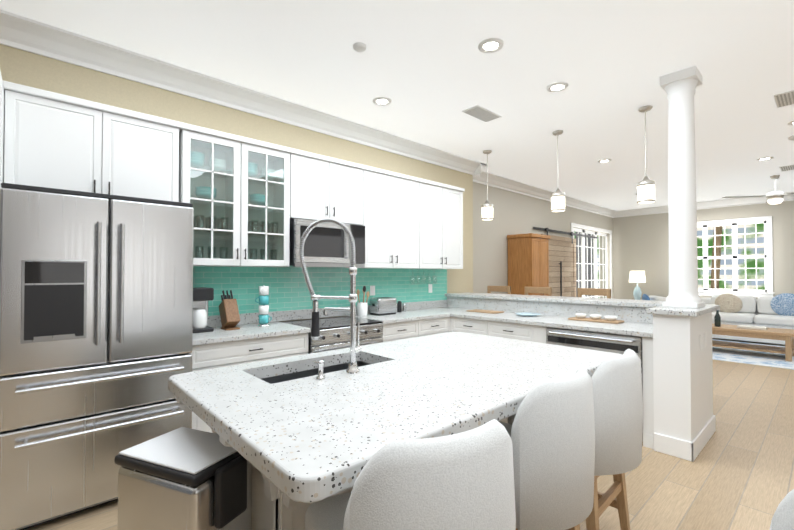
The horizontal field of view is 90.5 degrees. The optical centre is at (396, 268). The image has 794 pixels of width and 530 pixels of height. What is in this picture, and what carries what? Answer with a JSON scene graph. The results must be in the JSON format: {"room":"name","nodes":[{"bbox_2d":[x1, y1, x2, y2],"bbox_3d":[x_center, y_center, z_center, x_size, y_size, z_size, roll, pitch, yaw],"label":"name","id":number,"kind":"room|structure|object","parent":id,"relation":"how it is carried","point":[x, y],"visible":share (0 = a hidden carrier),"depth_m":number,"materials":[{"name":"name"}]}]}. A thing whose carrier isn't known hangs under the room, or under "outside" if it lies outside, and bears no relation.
{"room":"kitchen","nodes":[
{"label":"kitchen","id":0,"kind":"room"},
{"bbox_2d":[0,44,472,326],"bbox_3d":[-2.325,-0.095,3.152,8.950,3.050,0.510,1,-1,-42],"label":"wall","id":1,"kind":"structure","parent":0,"point":[22,67],"depth_m":3.50,"materials":[{"name":"beige paint"}]},
{"bbox_2d":[0,78,183,201],"bbox_3d":[-2.109,-0.775,2.786,0.942,0.671,0.322,1,-1,-42],"label":"upper cabinet","id":2,"kind":"object","parent":1,"relation":"attached to","point":[48,139],"depth_m":2.61,"materials":[{"name":"white wood"}]},
{"bbox_2d":[272,147,363,225],"bbox_3d":[-0.775,-0.775,4.001,0.830,0.636,0.322,1,-1,-42],"label":"upper cabinet","id":3,"kind":"object","parent":1,"relation":"attached to","point":[306,185],"depth_m":3.79,"materials":[{"name":"white wood"}]},
{"bbox_2d":[289,219,364,267],"bbox_3d":[-0.736,-0.225,3.953,0.795,0.435,0.430,1,-1,-42],"label":"microwave","id":4,"kind":"object","parent":3,"relation":"attached to","point":[326,244],"visible":0.77,"depth_m":3.78,"materials":[{"name":"silver metal"}]},
{"bbox_2d":[193,266,446,326],"bbox_3d":[-0.586,0.258,4.375,3.495,0.540,0.016,1,-1,-42],"label":"tile backsplash","id":5,"kind":"structure","parent":1,"relation":"attached to","point":[289,296],"depth_m":4.04,"materials":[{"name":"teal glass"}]},
{"bbox_2d":[370,286,374,295],"bbox_3d":[-0.288,0.265,4.643,0.075,0.115,0.006,1,-1,-42],"label":"outlet","id":6,"kind":"object","parent":5,"relation":"attached to","point":[372,290],"depth_m":4.64,"materials":[{"name":"white plastic"}]},
{"bbox_2d":[428,284,431,292],"bbox_3d":[0.451,0.275,5.316,0.075,0.115,0.006,1,-1,-42],"label":"outlet","id":7,"kind":"object","parent":5,"relation":"attached to","point":[429,285],"depth_m":5.31,"materials":[{"name":"white plastic"}]},
{"bbox_2d":[346,166,419,268],"bbox_3d":[-0.151,-0.541,4.566,0.848,1.086,0.322,1,-1,-42],"label":"upper cabinet","id":8,"kind":"object","parent":1,"relation":"attached to","point":[391,199],"depth_m":4.43,"materials":[{"name":"white wood"}]},
{"bbox_2d":[0,9,793,217],"bbox_3d":[3.426,-1.560,1.724,15.500,0.160,9.900,1,-1,-42],"label":"crown molding","id":9,"kind":"structure","parent":1,"relation":"attached to","point":[20,32],"depth_m":3.54,"materials":[{"name":"white wood"}]},
{"bbox_2d":[420,178,463,268],"bbox_3d":[0.472,-0.533,5.133,0.837,1.086,0.322,1,-1,-42],"label":"upper cabinet","id":10,"kind":"object","parent":1,"relation":"attached to","point":[441,205],"depth_m":4.99,"materials":[{"name":"white wood"}]},
{"bbox_2d":[411,269,436,283],"bbox_3d":[0.339,0.107,5.015,0.476,0.190,0.076,1,-1,-42],"label":"rack","id":11,"kind":"object","parent":10,"relation":"hanging from","point":[422,278],"visible":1,"depth_m":5.03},
{"bbox_2d":[0,0,793,210],"bbox_3d":[3.459,-1.669,3.175,17.500,0.100,12.000,1,-1,-42],"label":"ceiling","id":12,"kind":"structure","parent":0,"point":[430,70],"depth_m":3.19,"materials":[{"name":"white paint"}]},
{"bbox_2d":[353,42,366,52],"bbox_3d":[-0.272,-1.608,2.874,0.099,0.030,0.099,-1,-1,39],"label":"smoke detector","id":13,"kind":"object","parent":12,"relation":"attached to","point":[359,47],"depth_m":2.85,"materials":[{"name":"white plastic"}]},
{"bbox_2d":[373,97,390,105],"bbox_3d":[-0.144,-1.604,3.788,0.183,0.012,0.183,-1,-1,42],"label":"recessed light","id":14,"kind":"object","parent":12,"relation":"in","point":[380,101],"depth_m":3.78,"materials":[{"name":"white glass"}]},
{"bbox_2d":[462,105,500,122],"bbox_3d":[0.882,-1.598,4.087,0.420,0.014,0.200,1,-1,-42],"label":"ceiling vent","id":15,"kind":"object","parent":12,"relation":"in","point":[478,112],"depth_m":4.06,"materials":[{"name":"white metal"}]},
{"bbox_2d":[481,150,492,220],"bbox_3d":[1.223,-1.121,5.324,0.158,0.932,0.158,1,-1,-42],"label":"pendant light","id":16,"kind":"object","parent":12,"relation":"hanging from","point":[487,209],"visible":0.98,"depth_m":5.27,"materials":[{"name":"white glass"}]},
{"bbox_2d":[478,38,503,52],"bbox_3d":[0.683,-1.618,2.865,0.183,0.012,0.183,0,-1,9],"label":"recessed light","id":17,"kind":"object","parent":12,"relation":"in","point":[489,45],"depth_m":2.86,"materials":[{"name":"white"}]},
{"bbox_2d":[546,82,568,92],"bbox_3d":[1.428,-1.608,3.502,0.183,0.012,0.183,0,-1,9],"label":"recessed light","id":18,"kind":"object","parent":12,"relation":"in","point":[558,86],"depth_m":3.49,"materials":[{"name":"white"}]},
{"bbox_2d":[551,130,564,211],"bbox_3d":[1.883,-1.131,4.600,0.158,0.932,0.158,1,-1,-42],"label":"pendant light","id":19,"kind":"object","parent":12,"relation":"hanging from","point":[557,200],"visible":1,"depth_m":4.55,"materials":[{"name":"white glass"}]},
{"bbox_2d":[598,159,611,162],"bbox_3d":[3.049,-1.575,5.777,0.183,0.012,0.183,-1,-1,42],"label":"recessed light","id":20,"kind":"object","parent":12,"relation":"in","point":[602,160],"depth_m":5.76,"materials":[{"name":"white"}]},
{"bbox_2d":[637,105,655,203],"bbox_3d":[2.489,-1.131,3.934,0.158,0.952,0.158,1,-1,-42],"label":"pendant light","id":21,"kind":"object","parent":12,"relation":"hanging from","point":[646,190],"visible":1,"depth_m":3.89,"materials":[{"name":"white glass"}]},
{"bbox_2d":[722,175,793,204],"bbox_3d":[6.541,-1.322,6.728,1.314,0.490,1.403,1,-1,-42],"label":"ceiling fan","id":22,"kind":"object","parent":12,"relation":"hanging from","point":[774,197],"visible":1,"depth_m":6.64,"materials":[{"name":"silver metal"}]},
{"bbox_2d":[757,157,773,160],"bbox_3d":[5.309,-1.577,5.671,0.183,0.012,0.183,-1,-1,42],"label":"recessed light","id":23,"kind":"object","parent":12,"relation":"in","point":[764,158],"depth_m":5.66,"materials":[{"name":"white"}]},
{"bbox_2d":[773,90,793,107],"bbox_3d":[3.710,-1.604,3.714,0.400,0.014,0.200,1,-1,-42],"label":"ceiling vent","id":24,"kind":"object","parent":12,"relation":"in","point":[783,99],"depth_m":3.71,"materials":[{"name":"white metal"}]},
{"bbox_2d":[779,164,793,171],"bbox_3d":[6.139,-1.568,6.156,0.400,0.014,0.200,1,-1,-42],"label":"ceiling vent","id":25,"kind":"object","parent":12,"relation":"in","point":[788,167],"depth_m":6.14,"materials":[{"name":"white metal"}]},
{"bbox_2d":[24,338,793,529],"bbox_3d":[3.459,1.480,3.129,17.500,0.100,12.000,1,-1,-42],"label":"floor","id":26,"kind":"structure","parent":0,"point":[737,473],"depth_m":2.71,"materials":[{"name":"brown wood"}]},
{"bbox_2d":[0,183,193,529],"bbox_3d":[-1.926,0.494,2.562,0.915,1.855,0.827,1,-1,-42],"label":"fridge","id":27,"kind":"object","parent":26,"relation":"on","point":[96,319],"visible":0.94,"depth_m":2.23,"materials":[{"name":"silver metal"}]},
{"bbox_2d":[114,427,251,529],"bbox_3d":[-0.775,1.039,1.471,0.438,0.735,0.286,0,-1,23],"label":"trash can","id":28,"kind":"object","parent":26,"relation":"on","point":[182,478],"visible":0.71,"depth_m":1.37,"materials":[{"name":"silver metal"}]},
{"bbox_2d":[190,335,307,432],"bbox_3d":[-1.314,0.993,3.293,0.945,0.880,0.600,1,-1,-42],"label":"base cabinet","id":29,"kind":"object","parent":26,"relation":"on","point":[218,347],"depth_m":3.01,"materials":[{"name":"white wood"}]},
{"bbox_2d":[193,323,309,346],"bbox_3d":[-1.304,0.533,3.287,0.953,0.040,0.628,1,-1,-42],"label":"countertop","id":30,"kind":"structure","parent":29,"relation":"on","point":[246,331],"depth_m":3.12,"materials":[{"name":"white stone"}]},
{"bbox_2d":[193,287,213,332],"bbox_3d":[-1.625,0.335,3.195,0.190,0.350,0.240,1,-1,-42],"label":"coffee maker","id":31,"kind":"object","parent":30,"relation":"on","point":[202,296],"visible":0.65,"depth_m":3.13,"materials":[{"name":"black plastic"}]},
{"bbox_2d":[219,290,239,329],"bbox_3d":[-1.422,0.350,3.335,0.110,0.324,0.216,1,-1,-42],"label":"knife block","id":32,"kind":"object","parent":30,"relation":"on","point":[229,313],"visible":1,"depth_m":3.29,"materials":[{"name":"brown wood"}]},
{"bbox_2d":[255,285,271,326],"bbox_3d":[-1.192,0.332,3.521,0.138,0.365,0.125,1,-1,-42],"label":"mug rack","id":33,"kind":"object","parent":30,"relation":"on","point":[263,302],"visible":1,"depth_m":3.48,"materials":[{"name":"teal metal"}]},
{"bbox_2d":[282,316,382,353],"bbox_3d":[-0.624,0.983,3.846,0.796,0.915,0.702,1,-1,-42],"label":"range","id":34,"kind":"object","parent":26,"relation":"on","point":[334,333],"visible":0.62,"depth_m":3.65,"materials":[{"name":"silver metal"}]},
{"bbox_2d":[176,218,507,529],"bbox_3d":[0.068,0.586,2.075,1.990,1.657,1.010,1,-1,-42],"label":"kitchen island","id":35,"kind":"object","parent":26,"relation":"on","point":[274,507],"visible":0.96,"depth_m":1.83,"materials":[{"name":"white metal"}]},
{"bbox_2d":[168,332,621,502],"bbox_3d":[0.135,0.524,2.036,2.085,0.060,1.260,1,-1,-42],"label":"island countertop","id":36,"kind":"structure","parent":35,"relation":"on","point":[310,439],"depth_m":1.48,"materials":[{"name":"stone"}]},
{"bbox_2d":[381,319,421,341],"bbox_3d":[-0.163,1.008,4.342,0.530,0.880,0.600,1,-1,-42],"label":"base cabinet","id":37,"kind":"object","parent":26,"relation":"on","point":[391,331],"depth_m":4.13,"materials":[{"name":"white wood"}]},
{"bbox_2d":[348,311,449,322],"bbox_3d":[0.032,0.550,4.504,1.033,0.040,0.628,1,-1,-42],"label":"countertop","id":38,"kind":"structure","parent":37,"relation":"on","point":[408,316],"depth_m":4.34,"materials":[{"name":"white stone"}]},
{"bbox_2d":[356,286,369,316],"bbox_3d":[-0.377,0.359,4.319,0.127,0.335,0.114,1,-1,-42],"label":"utensil crock","id":39,"kind":"object","parent":38,"relation":"on","point":[362,309],"visible":0.98,"depth_m":4.28,"materials":[{"name":"white ceramic"}]},
{"bbox_2d":[370,297,396,315],"bbox_3d":[-0.161,0.433,4.514,0.288,0.192,0.180,1,-1,-42],"label":"toaster","id":40,"kind":"object","parent":38,"relation":"on","point":[379,306],"visible":1,"depth_m":4.43,"materials":[{"name":"silver metal"}]},
{"bbox_2d":[398,301,403,311],"bbox_3d":[0.031,0.466,4.783,0.050,0.134,0.050,-1,-1,33],"label":"spice jar","id":41,"kind":"object","parent":38,"relation":"on","point":[401,307],"depth_m":4.77,"materials":[{"name":"silver metal"}]},
{"bbox_2d":[305,419,515,529],"bbox_3d":[0.033,0.893,1.108,0.494,1.015,0.560,0,-1,-27],"label":"stool","id":42,"kind":"object","parent":26,"relation":"on","point":[462,481],"visible":0.98,"depth_m":0.86,"materials":[{"name":"white fabric"}]},
{"bbox_2d":[422,319,449,335],"bbox_3d":[0.229,1.013,4.699,0.530,0.880,0.600,1,-1,-42],"label":"base cabinet","id":43,"kind":"object","parent":26,"relation":"on","point":[429,326],"depth_m":4.48,"materials":[{"name":"white wood"}]},
{"bbox_2d":[450,319,485,334],"bbox_3d":[1.042,1.013,4.675,0.640,0.880,0.530,1,-1,-42],"label":"base cabinet","id":44,"kind":"object","parent":26,"relation":"on","point":[475,326],"depth_m":4.45,"materials":[{"name":"white wood"}]},
{"bbox_2d":[487,286,510,293],"bbox_3d":[1.433,0.871,5.919,0.410,1.200,0.400,1,-1,-42],"label":"bar stool","id":45,"kind":"object","parent":26,"relation":"on","point":[499,289],"visible":0.15,"depth_m":6.03,"materials":[{"name":"brown wood"}]},
{"bbox_2d":[486,323,541,342],"bbox_3d":[1.399,1.007,4.283,0.640,0.880,0.530,1,-1,-42],"label":"base cabinet","id":46,"kind":"object","parent":26,"relation":"on","point":[519,331],"depth_m":4.02,"materials":[{"name":"white wood"}]},
{"bbox_2d":[507,233,549,295],"bbox_3d":[2.385,0.448,7.085,0.680,2.080,0.498,1,-1,-42],"label":"armoire","id":47,"kind":"object","parent":26,"relation":"on","point":[528,259],"visible":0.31,"depth_m":6.90,"materials":[{"name":"brown wood"}]},
{"bbox_2d":[525,287,551,295],"bbox_3d":[1.864,0.864,5.446,0.410,1.200,0.400,1,-1,-42],"label":"bar stool","id":48,"kind":"object","parent":26,"relation":"on","point":[546,290],"visible":0.1,"depth_m":5.54,"materials":[{"name":"brown wood"}]},
{"bbox_2d":[498,368,594,529],"bbox_3d":[0.489,0.901,1.607,0.495,1.015,0.566,1,-1,-42],"label":"stool","id":49,"kind":"object","parent":26,"relation":"on","point":[551,431],"visible":0.6,"depth_m":1.34,"materials":[{"name":"white fabric"}]},
{"bbox_2d":[508,349,642,529],"bbox_3d":[0.919,0.906,1.998,0.495,1.015,0.566,1,-1,-42],"label":"stool","id":50,"kind":"object","parent":26,"relation":"on","point":[618,399],"visible":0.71,"depth_m":1.73,"materials":[{"name":"white fabric"}]},
{"bbox_2d":[577,288,610,298],"bbox_3d":[2.375,0.856,4.884,0.410,1.200,0.400,1,-1,-42],"label":"bar stool","id":51,"kind":"object","parent":26,"relation":"on","point":[594,291],"visible":0.25,"depth_m":4.99,"materials":[{"name":"brown wood"}]},
{"bbox_2d":[542,327,653,446],"bbox_3d":[1.936,0.998,3.677,0.662,0.880,0.810,1,-1,-42],"label":"base cabinet","id":52,"kind":"object","parent":26,"relation":"on","point":[606,341],"depth_m":3.26,"materials":[{"name":"white"}]},
{"bbox_2d":[418,307,652,338],"bbox_3d":[1.359,0.548,4.319,0.680,0.040,2.688,1,-1,-42],"label":"countertop","id":53,"kind":"structure","parent":52,"relation":"on","point":[644,329],"depth_m":3.88,"materials":[{"name":"white stone"}]},
{"bbox_2d":[466,309,503,313],"bbox_3d":[1.072,0.526,4.783,0.220,0.015,0.400,1,-1,-42],"label":"serving board","id":54,"kind":"object","parent":53,"relation":"on","point":[485,311],"visible":1,"depth_m":4.70,"materials":[{"name":"brown wood"}]},
{"bbox_2d":[515,312,539,315],"bbox_3d":[1.448,0.514,4.355,0.270,0.026,0.270,1,-1,-42],"label":"plate","id":55,"kind":"object","parent":53,"relation":"on","point":[527,314],"visible":1,"depth_m":4.39,"materials":[{"name":"blue"}]},
{"bbox_2d":[568,313,623,323],"bbox_3d":[1.953,0.490,3.869,0.190,0.060,0.460,1,-1,-42],"label":"tray","id":56,"kind":"object","parent":53,"relation":"on","point":[596,318],"visible":0.98,"depth_m":3.82,"materials":[{"name":"brown wood"}]},
{"bbox_2d":[642,294,665,300],"bbox_3d":[5.591,1.048,8.978,0.840,0.932,0.880,0,-1,18],"label":"armchair","id":57,"kind":"object","parent":26,"relation":"on","point":[651,297],"visible":0.04,"depth_m":8.79,"materials":[{"name":"white fabric"}]},
{"bbox_2d":[701,293,793,344],"bbox_3d":[7.633,0.989,7.798,0.990,0.997,2.770,1,-1,-42],"label":"sofa","id":58,"kind":"object","parent":26,"relation":"on","point":[776,311],"visible":0.62,"depth_m":7.96,"materials":[{"name":"white fabric"}]},
{"bbox_2d":[712,339,793,369],"bbox_3d":[6.892,1.472,6.244,2.470,0.008,3.580,1,-1,-42],"label":"living room rug","id":59,"kind":"object","parent":26,"relation":"on","point":[769,359],"depth_m":6.55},
{"bbox_2d":[712,323,793,361],"bbox_3d":[6.016,1.254,6.829,0.700,0.439,1.300,1,-1,-42],"label":"coffee table","id":60,"kind":"object","parent":59,"relation":"on","point":[787,337],"visible":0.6,"depth_m":6.56,"materials":[{"name":"brown wood"}]},
{"bbox_2d":[714,310,720,326],"bbox_3d":[5.698,0.881,6.991,0.090,0.309,0.090,1,-1,-42],"label":"bottle","id":61,"kind":"object","parent":60,"relation":"on","point":[717,320],"visible":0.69,"depth_m":6.97,"materials":[{"name":"grey"}]},
{"bbox_2d":[737,325,767,329],"bbox_3d":[6.086,1.015,6.741,0.280,0.034,0.370,1,-1,-42],"label":"books","id":62,"kind":"object","parent":60,"relation":"on","point":[752,327],"visible":1,"depth_m":6.69,"materials":[{"name":"white paper"}]},
{"bbox_2d":[769,489,793,529],"bbox_3d":[1.057,0.888,0.747,0.560,1.015,0.494,1,-1,-42],"label":"stool","id":63,"kind":"object","parent":26,"relation":"on","point":[783,517],"visible":1,"depth_m":0.79,"materials":[{"name":"white fabric"}]},
{"bbox_2d":[473,182,613,298],"bbox_3d":[3.391,-0.016,8.534,6.750,3.050,0.250,1,-1,-42],"label":"wall","id":64,"kind":"structure","parent":0,"point":[514,213],"depth_m":7.08,"materials":[{"name":"beige paint"}]},
{"bbox_2d":[533,227,597,296],"bbox_3d":[3.855,0.339,8.688,3.150,2.305,0.101,1,-1,-42],"label":"barn door","id":65,"kind":"structure","parent":64,"relation":"in","point":[562,266],"depth_m":8.45,"materials":[{"name":"brown wood"}]},
{"bbox_2d":[573,228,607,297],"bbox_3d":[4.752,0.301,9.709,2.250,2.450,0.040,1,-1,-42],"label":"door","id":66,"kind":"structure","parent":64,"relation":"in","point":[583,246],"depth_m":9.88,"materials":[{"name":"white wood"}]},
{"bbox_2d":[445,292,665,323],"bbox_3d":[1.760,0.898,4.687,0.505,1.110,2.699,1,-1,-42],"label":"bar","id":67,"kind":"object","parent":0,"point":[629,310],"visible":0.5,"depth_m":4.39,"materials":[{"name":"stone"}]},
{"bbox_2d":[629,271,645,299],"bbox_3d":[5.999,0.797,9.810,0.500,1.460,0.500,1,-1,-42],"label":"table lamp","id":68,"kind":"object","parent":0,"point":[637,277],"visible":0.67,"depth_m":9.72,"materials":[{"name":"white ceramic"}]},
{"bbox_2d":[646,65,719,461],"bbox_3d":[2.409,-0.092,3.295,0.900,3.050,0.325,1,-1,-42],"label":"end column","id":69,"kind":"structure","parent":0,"point":[684,422],"depth_m":3.19,"materials":[{"name":"white"}]},
{"bbox_2d":[613,200,793,299],"bbox_3d":[9.229,-0.039,6.989,0.200,3.050,9.900,1,-1,-42],"label":"wall","id":70,"kind":"structure","parent":0,"point":[640,242],"depth_m":9.77,"materials":[{"name":"beige paint"}]},
{"bbox_2d":[571,216,774,298],"bbox_3d":[6.734,0.148,4.713,6.550,2.610,9.900,1,-1,-42],"label":"window trim","id":71,"kind":"structure","parent":70,"relation":"attached to","point":[769,292],"depth_m":8.60,"materials":[{"name":"white wood"}]},
{"bbox_2d":[697,221,766,291],"bbox_3d":[7.383,-0.245,8.989,0.040,1.520,1.580,1,-1,-42],"label":"window","id":72,"kind":"structure","parent":70,"relation":"in","point":[734,257],"depth_m":8.80,"materials":[{"name":"white wood"}]},
{"label":"outside","id":73,"kind":"structure","parent":0,"visible":0},
{"bbox_2d":[597,223,764,297],"bbox_3d":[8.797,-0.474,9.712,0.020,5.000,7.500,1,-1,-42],"label":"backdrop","id":74,"kind":"structure","parent":73,"point":[750,262],"depth_m":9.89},
{"bbox_2d":[711,226,721,288],"bbox_3d":[8.056,-0.174,9.776,0.617,3.806,1.800,1,-1,-42],"label":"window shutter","id":75,"kind":"object","parent":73,"point":[718,231],"visible":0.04,"depth_m":9.77,"materials":[{"name":"white wood"}]}
]}

